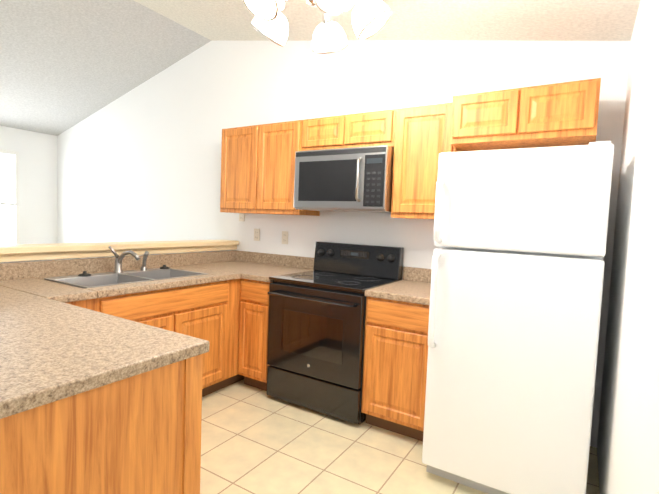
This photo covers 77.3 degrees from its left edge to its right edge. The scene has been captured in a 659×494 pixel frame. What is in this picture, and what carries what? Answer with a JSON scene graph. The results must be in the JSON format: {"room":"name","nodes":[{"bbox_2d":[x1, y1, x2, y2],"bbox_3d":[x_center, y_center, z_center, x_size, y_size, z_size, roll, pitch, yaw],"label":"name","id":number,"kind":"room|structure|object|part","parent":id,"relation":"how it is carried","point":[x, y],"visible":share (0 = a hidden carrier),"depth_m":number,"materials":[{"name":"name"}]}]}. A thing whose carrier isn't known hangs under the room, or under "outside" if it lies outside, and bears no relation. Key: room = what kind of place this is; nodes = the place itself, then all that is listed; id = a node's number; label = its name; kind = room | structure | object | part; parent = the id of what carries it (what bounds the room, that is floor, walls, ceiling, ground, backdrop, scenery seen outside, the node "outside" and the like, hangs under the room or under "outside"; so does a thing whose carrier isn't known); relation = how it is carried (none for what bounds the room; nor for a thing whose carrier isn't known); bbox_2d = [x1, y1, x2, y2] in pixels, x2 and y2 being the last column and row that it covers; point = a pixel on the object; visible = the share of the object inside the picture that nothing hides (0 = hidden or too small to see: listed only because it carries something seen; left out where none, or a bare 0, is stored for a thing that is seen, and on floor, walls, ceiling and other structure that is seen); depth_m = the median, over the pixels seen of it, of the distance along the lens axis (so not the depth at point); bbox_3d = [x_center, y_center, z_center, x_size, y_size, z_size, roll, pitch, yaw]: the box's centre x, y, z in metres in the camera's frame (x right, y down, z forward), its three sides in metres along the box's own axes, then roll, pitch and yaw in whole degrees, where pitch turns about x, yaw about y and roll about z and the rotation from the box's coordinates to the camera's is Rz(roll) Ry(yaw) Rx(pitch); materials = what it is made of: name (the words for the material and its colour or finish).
{"room":"kitchen","nodes":[
{"label":"kitchen","id":0,"kind":"room"},
{"bbox_2d":[0,126,56,243],"bbox_3d":[-5.314,-0.327,3.731,0.100,2.442,5.200,4,4,31],"label":"wall","id":1,"kind":"structure","parent":0,"point":[37,151],"depth_m":5.66,"materials":[{"name":"white paint"}]},
{"bbox_2d":[0,149,19,244],"bbox_3d":[-4.476,-0.549,4.946,0.028,1.380,1.280,4,4,31],"label":"window","id":2,"kind":"structure","parent":1,"relation":"in","point":[9,214],"depth_m":5.40,"materials":[{"name":"white"}]},
{"bbox_3d":[-4.476,-0.544,4.946,0.028,0.030,1.200,4,4,31],"label":"left window meeting rail","id":3,"kind":"part","parent":2,"relation":"part of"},
{"bbox_3d":[-4.450,-1.212,4.904,0.028,0.050,1.280,4,4,31],"label":"left window frame","id":4,"kind":"part","parent":2,"relation":"part of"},
{"bbox_2d":[0,0,211,135],"bbox_3d":[-3.903,-1.785,2.877,3.200,0.832,5.320,4,4,31],"label":"ceiling","id":5,"kind":"structure","parent":0,"point":[65,65],"depth_m":4.12,"materials":[{"name":"white paint"}]},
{"bbox_2d":[0,240,238,262],"bbox_3d":[-1.794,0.533,2.896,0.235,1.108,2.990,4,4,31],"label":"ledge","id":6,"kind":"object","parent":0,"point":[11,253],"depth_m":2.93,"materials":[{"name":"beige wood"}]},
{"bbox_2d":[57,41,629,447],"bbox_3d":[-1.056,-0.560,4.227,6.800,3.180,0.120,4,4,31],"label":"wall","id":7,"kind":"structure","parent":0,"point":[142,162],"depth_m":3.85,"materials":[{"name":"white paint"}]},
{"bbox_2d":[220,125,259,213],"bbox_3d":[-0.725,-0.683,3.757,0.447,0.750,0.319,4,4,31],"label":"upper cabinet","id":8,"kind":"object","parent":7,"relation":"attached to","point":[238,148],"depth_m":3.62,"materials":[{"name":"brown wood"}]},
{"bbox_3d":[-0.799,-0.688,3.626,0.426,0.700,0.019,4,4,31],"label":"cab door","id":9,"kind":"part","parent":8,"relation":"part of","materials":[{"name":"brown wood"}]},
{"bbox_2d":[239,213,244,220],"bbox_3d":[-0.861,-0.310,4.040,0.070,0.116,0.008,4,4,31],"label":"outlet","id":10,"kind":"object","parent":7,"relation":"attached to","point":[241,216],"visible":0.65,"depth_m":4.04,"materials":[{"name":"beige plastic"}]},
{"bbox_2d":[254,229,259,240],"bbox_3d":[-0.698,-0.117,3.946,0.070,0.116,0.008,4,4,31],"label":"electrical outlet","id":11,"kind":"object","parent":7,"relation":"attached to","point":[256,234],"visible":1,"depth_m":3.94,"materials":[{"name":"beige plastic"}]},
{"bbox_2d":[282,231,287,243],"bbox_3d":[-0.409,-0.085,3.770,0.070,0.116,0.008,4,4,31],"label":"electrical outlet","id":12,"kind":"object","parent":7,"relation":"attached to","point":[284,237],"visible":1,"depth_m":3.77,"materials":[{"name":"beige plastic"}]},
{"bbox_2d":[256,120,319,215],"bbox_3d":[-0.345,-0.654,3.524,0.446,0.750,0.319,4,4,31],"label":"upper cabinet","id":13,"kind":"object","parent":7,"relation":"attached to","point":[257,169],"depth_m":3.40,"materials":[{"name":"brown wood"}]},
{"bbox_3d":[-0.427,-0.659,3.398,0.426,0.700,0.019,4,4,31],"label":"cab door","id":14,"kind":"part","parent":13,"relation":"part of","materials":[{"name":"brown wood"}]},
{"bbox_2d":[300,115,343,150],"bbox_3d":[0.024,-0.872,3.289,0.394,0.255,0.319,4,4,31],"label":"upper cabinet","id":15,"kind":"object","parent":7,"relation":"attached to","point":[324,132],"depth_m":3.16,"materials":[{"name":"brown wood"}]},
{"bbox_3d":[-0.050,-0.877,3.158,0.373,0.205,0.019,4,4,31],"label":"cab door","id":16,"kind":"part","parent":15,"relation":"part of","materials":[{"name":"brown wood"}]},
{"bbox_2d":[232,250,430,281],"bbox_3d":[0.024,0.158,3.505,2.259,0.102,0.019,4,4,31],"label":"backsplash","id":17,"kind":"structure","parent":7,"relation":"attached to","point":[413,274],"depth_m":3.72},
{"bbox_2d":[344,109,395,147],"bbox_3d":[0.359,-0.846,3.083,0.394,0.255,0.319,4,4,31],"label":"upper cabinet","id":18,"kind":"object","parent":7,"relation":"attached to","point":[376,128],"depth_m":2.94,"materials":[{"name":"brown wood"}]},
{"bbox_2d":[294,145,393,212],"bbox_3d":[0.145,-0.500,3.154,0.774,0.448,0.445,4,4,31],"label":"over-the-range microwave","id":19,"kind":"object","parent":18,"relation":"attached to","point":[355,179],"visible":1,"depth_m":2.97,"materials":[{"name":"silver metal"}]},
{"bbox_3d":[0.205,-0.473,2.886,0.022,0.312,0.050,4,4,31],"label":"handle","id":20,"kind":"part","parent":19,"relation":"part of","materials":[{"name":"silver metal"}]},
{"bbox_3d":[0.307,-0.459,2.851,0.153,0.358,0.004,4,4,31],"label":"control panel","id":21,"kind":"part","parent":19,"relation":"part of","materials":[{"name":"black plastic"}]},
{"bbox_3d":[0.277,-0.852,2.957,0.373,0.205,0.019,4,4,31],"label":"cab door","id":22,"kind":"part","parent":18,"relation":"part of","materials":[{"name":"brown wood"}]},
{"bbox_2d":[391,103,459,218],"bbox_3d":[0.699,-0.572,2.885,0.423,0.750,0.319,4,4,31],"label":"upper cabinet","id":23,"kind":"object","parent":7,"relation":"attached to","point":[421,131],"depth_m":2.77,"materials":[{"name":"brown wood"}]},
{"bbox_3d":[0.621,-0.578,2.756,0.393,0.700,0.019,4,4,31],"label":"cab door","id":24,"kind":"part","parent":23,"relation":"part of","materials":[{"name":"brown wood"}]},
{"bbox_2d":[448,87,523,151],"bbox_3d":[1.018,-0.773,2.606,0.380,0.290,0.446,4,4,31],"label":"upper cabinet","id":25,"kind":"object","parent":7,"relation":"attached to","point":[485,120],"depth_m":2.43,"materials":[{"name":"brown wood"}]},
{"bbox_3d":[0.910,-0.776,2.421,0.359,0.240,0.019,4,4,31],"label":"cab door","id":26,"kind":"part","parent":25,"relation":"part of","materials":[{"name":"brown wood"}]},
{"bbox_2d":[520,78,600,147],"bbox_3d":[1.341,-0.748,2.408,0.380,0.290,0.446,4,4,31],"label":"upper cabinet","id":27,"kind":"object","parent":7,"relation":"attached to","point":[565,113],"depth_m":2.23,"materials":[{"name":"brown wood"}]},
{"bbox_3d":[1.226,-0.751,2.228,0.359,0.240,0.019,4,4,31],"label":"cab door","id":28,"kind":"part","parent":27,"relation":"part of","materials":[{"name":"brown wood"}]},
{"bbox_2d":[134,0,639,40],"bbox_3d":[-1.008,-1.594,1.103,3.600,0.764,5.320,4,4,31],"label":"ceiling","id":29,"kind":"structure","parent":0,"point":[484,20],"depth_m":2.64,"materials":[{"name":"white paint"}]},
{"bbox_2d":[243,0,391,53],"bbox_3d":[-0.091,-1.293,2.069,0.738,0.456,0.758,4,4,31],"label":"ceiling light","id":30,"kind":"object","parent":29,"relation":"hanging from","point":[370,18],"visible":1,"depth_m":2.13,"materials":[{"name":"white glass"}]},
{"bbox_3d":[-0.288,-1.177,1.894,0.200,0.128,0.200,19,-24,34],"label":"lamp shade","id":31,"kind":"part","parent":30,"relation":"part of","materials":[{"name":"white glass"}]},
{"bbox_3d":[-0.301,-1.198,2.210,0.200,0.128,0.200,46,25,21],"label":"lamp shade","id":32,"kind":"part","parent":30,"relation":"part of","materials":[{"name":"white glass"}]},
{"bbox_2d":[279,4,286,14],"bbox_3d":[-0.256,-1.260,2.177,0.064,0.050,0.062,46,25,21],"label":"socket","id":33,"kind":"object","parent":30,"relation":"attached to","point":[282,11],"depth_m":2.16,"materials":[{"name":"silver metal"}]},
{"bbox_2d":[322,13,331,23],"bbox_3d":[-0.016,-1.256,2.267,0.064,0.050,0.062,15,46,27],"label":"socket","id":34,"kind":"object","parent":30,"relation":"attached to","point":[326,18],"depth_m":2.25,"materials":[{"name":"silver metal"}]},
{"bbox_3d":[-0.005,-1.193,2.320,0.200,0.128,0.200,15,46,27],"label":"lamp shade","id":35,"kind":"part","parent":30,"relation":"part of","materials":[{"name":"white glass"}]},
{"bbox_3d":[0.016,-1.160,1.810,0.200,0.128,0.200,-28,-35,23],"label":"lamp shade","id":36,"kind":"part","parent":30,"relation":"part of","materials":[{"name":"white glass"}]},
{"bbox_3d":[0.191,-1.170,2.073,0.200,0.128,0.200,-33,5,34],"label":"lamp shade","id":37,"kind":"part","parent":30,"relation":"part of","materials":[{"name":"white glass"}]},
{"bbox_2d":[200,379,599,493],"bbox_3d":[-2.482,1.160,2.116,6.800,0.100,5.320,4,4,31],"label":"floor","id":38,"kind":"structure","parent":0,"point":[254,440],"depth_m":2.36,"materials":[{"name":"tile"}]},
{"bbox_2d":[0,354,207,493],"bbox_3d":[-1.401,0.746,1.652,1.845,0.870,0.629,4,4,31],"label":"base cabinet","id":39,"kind":"object","parent":38,"relation":"on","point":[142,435],"depth_m":1.17,"materials":[{"name":"brown wood"}]},
{"bbox_3d":[-0.624,0.806,1.176,0.005,0.870,0.629,4,4,31],"label":"cab peninsula panel","id":40,"kind":"part","parent":39,"relation":"part of","materials":[{"name":"brown wood"}]},
{"bbox_2d":[0,286,211,421],"bbox_3d":[-1.424,0.297,1.526,1.837,0.040,0.880,4,4,31],"label":"countertop","id":41,"kind":"structure","parent":39,"relation":"on","point":[52,351],"depth_m":1.30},
{"bbox_2d":[0,262,312,301],"bbox_3d":[-1.032,0.221,2.984,0.974,0.040,2.017,4,4,31],"label":"countertop","id":42,"kind":"structure","parent":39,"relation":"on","point":[231,271],"depth_m":3.04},
{"bbox_2d":[108,246,139,273],"bbox_3d":[-1.422,0.094,2.860,0.273,0.190,0.100,4,4,31],"label":"faucet","id":43,"kind":"object","parent":42,"relation":"on","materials":[{"name":"silver metal"}]},
{"bbox_2d":[48,266,207,313],"bbox_3d":[-1.341,0.280,2.814,0.500,0.170,0.880,4,4,31],"label":"sink","id":44,"kind":"object","parent":42,"relation":"in","point":[105,278],"depth_m":2.69,"materials":[{"name":"silver metal"}]},
{"bbox_2d":[140,251,151,269],"bbox_3d":[-1.386,0.103,3.092,0.078,0.146,0.051,4,4,31],"label":"sprayer","id":45,"kind":"object","parent":42,"relation":"on","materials":[{"name":"silver metal"}]},
{"bbox_2d":[120,282,235,393],"bbox_3d":[-1.246,0.735,3.123,0.572,0.720,2.037,4,4,31],"label":"base cabinet","id":46,"kind":"object","parent":38,"relation":"on","point":[214,316],"depth_m":2.98,"materials":[{"name":"brown wood"}]},
{"bbox_2d":[232,278,271,390],"bbox_3d":[-0.415,0.674,3.420,0.316,0.870,0.657,4,4,31],"label":"base cabinet","id":47,"kind":"object","parent":38,"relation":"on","point":[249,363],"depth_m":3.15,"materials":[{"name":"brown wood"}]},
{"bbox_3d":[-0.581,0.712,3.150,0.281,0.555,0.019,4,4,31],"label":"cab door","id":48,"kind":"part","parent":47,"relation":"part of","materials":[{"name":"brown wood"}]},
{"bbox_3d":[-0.567,0.343,3.127,0.281,0.145,0.019,4,4,31],"label":"cab drawer","id":49,"kind":"part","parent":47,"relation":"part of","materials":[{"name":"brown wood"}]},
{"bbox_2d":[267,241,403,424],"bbox_3d":[0.029,0.567,3.081,0.770,1.160,0.727,4,4,31],"label":"range","id":50,"kind":"object","parent":38,"relation":"on","point":[316,335],"visible":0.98,"depth_m":2.86,"materials":[{"name":"black metal"}]},
{"bbox_3d":[-0.136,0.352,2.784,0.695,0.027,0.064,4,4,31],"label":"handle","id":51,"kind":"part","parent":50,"relation":"part of","materials":[{"name":"black metal"}]},
{"bbox_3d":[-0.132,1.015,2.874,0.762,0.220,0.038,4,4,31],"label":"drawer","id":52,"kind":"part","parent":50,"relation":"part of","materials":[{"name":"black metal"}]},
{"bbox_2d":[267,282,364,388],"bbox_3d":[-0.117,0.589,2.844,0.762,0.610,0.044,4,4,31],"label":"oven","id":53,"kind":"object","parent":50,"relation":"in","point":[316,341],"depth_m":2.80,"materials":[{"name":"black glass"}]},
{"bbox_3d":[-0.076,0.044,3.447,0.060,0.059,0.034,4,4,31],"label":"knob","id":54,"kind":"part","parent":50,"relation":"part of","materials":[{"name":"black plastic"}]},
{"bbox_3d":[0.001,0.050,3.400,0.060,0.059,0.034,4,4,31],"label":"knob","id":55,"kind":"part","parent":50,"relation":"part of","materials":[{"name":"black plastic"}]},
{"bbox_2d":[269,270,401,291],"bbox_3d":[0.058,0.242,3.087,0.770,0.020,0.665,4,4,31],"label":"cooktop","id":56,"kind":"object","parent":50,"relation":"in","point":[336,280],"depth_m":2.98,"materials":[{"name":"black glass"}]},
{"bbox_3d":[0.216,0.100,3.326,0.770,0.244,0.084,4,4,31],"label":"control panel","id":57,"kind":"part","parent":50,"relation":"part of","materials":[{"name":"black ceramic"}]},
{"bbox_3d":[0.384,0.079,3.166,0.060,0.059,0.034,4,4,31],"label":"knob","id":58,"kind":"part","parent":50,"relation":"part of","materials":[{"name":"black plastic"}]},
{"bbox_3d":[0.460,0.085,3.119,0.060,0.059,0.034,4,4,31],"label":"knob","id":59,"kind":"part","parent":50,"relation":"part of","materials":[{"name":"black plastic"}]},
{"bbox_2d":[361,294,429,440],"bbox_3d":[0.581,0.751,2.810,0.466,0.870,0.657,4,4,31],"label":"base cabinet","id":60,"kind":"object","parent":38,"relation":"on","point":[396,329],"depth_m":2.54,"materials":[{"name":"brown wood"}]},
{"bbox_3d":[0.413,0.789,2.541,0.435,0.555,0.019,4,4,31],"label":"cab door","id":61,"kind":"part","parent":60,"relation":"part of","materials":[{"name":"brown wood"}]},
{"bbox_3d":[0.427,0.420,2.518,0.435,0.145,0.019,4,4,31],"label":"cab drawer","id":62,"kind":"part","parent":60,"relation":"part of","materials":[{"name":"brown wood"}]},
{"bbox_2d":[365,278,430,301],"bbox_3d":[0.604,0.298,2.773,0.489,0.040,0.667,4,4,31],"label":"countertop","id":63,"kind":"structure","parent":60,"relation":"on","point":[414,291],"depth_m":2.63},
{"bbox_2d":[422,141,613,493],"bbox_3d":[1.040,0.376,2.284,0.735,1.720,0.933,4,4,31],"label":"refrigerator","id":64,"kind":"object","parent":38,"relation":"on","point":[518,263],"visible":1,"depth_m":1.91,"materials":[{"name":"white metal"}]},
{"bbox_3d":[0.529,0.273,2.085,0.032,0.499,0.068,4,4,31],"label":"handle","id":65,"kind":"part","parent":64,"relation":"part of","materials":[{"name":"white plastic"}]},
{"bbox_3d":[0.547,-0.181,2.057,0.032,0.329,0.068,4,4,31],"label":"handle","id":66,"kind":"part","parent":64,"relation":"part of","materials":[{"name":"white plastic"}]},
{"bbox_3d":[0.840,0.601,1.986,0.735,1.143,0.077,4,4,31],"label":"door","id":67,"kind":"part","parent":64,"relation":"part of","materials":[{"name":"white metal"}]},
{"bbox_3d":[0.872,-0.219,1.935,0.735,0.473,0.077,4,4,31],"label":"door","id":68,"kind":"part","parent":64,"relation":"part of","materials":[{"name":"white metal"}]},
{"bbox_2d":[597,0,658,493],"bbox_3d":[0.381,0.085,0.242,0.116,2.505,5.200,4,4,31],"label":"wall","id":69,"kind":"structure","parent":0,"point":[628,446],"depth_m":1.43,"materials":[{"name":"white paint"}]}
]}

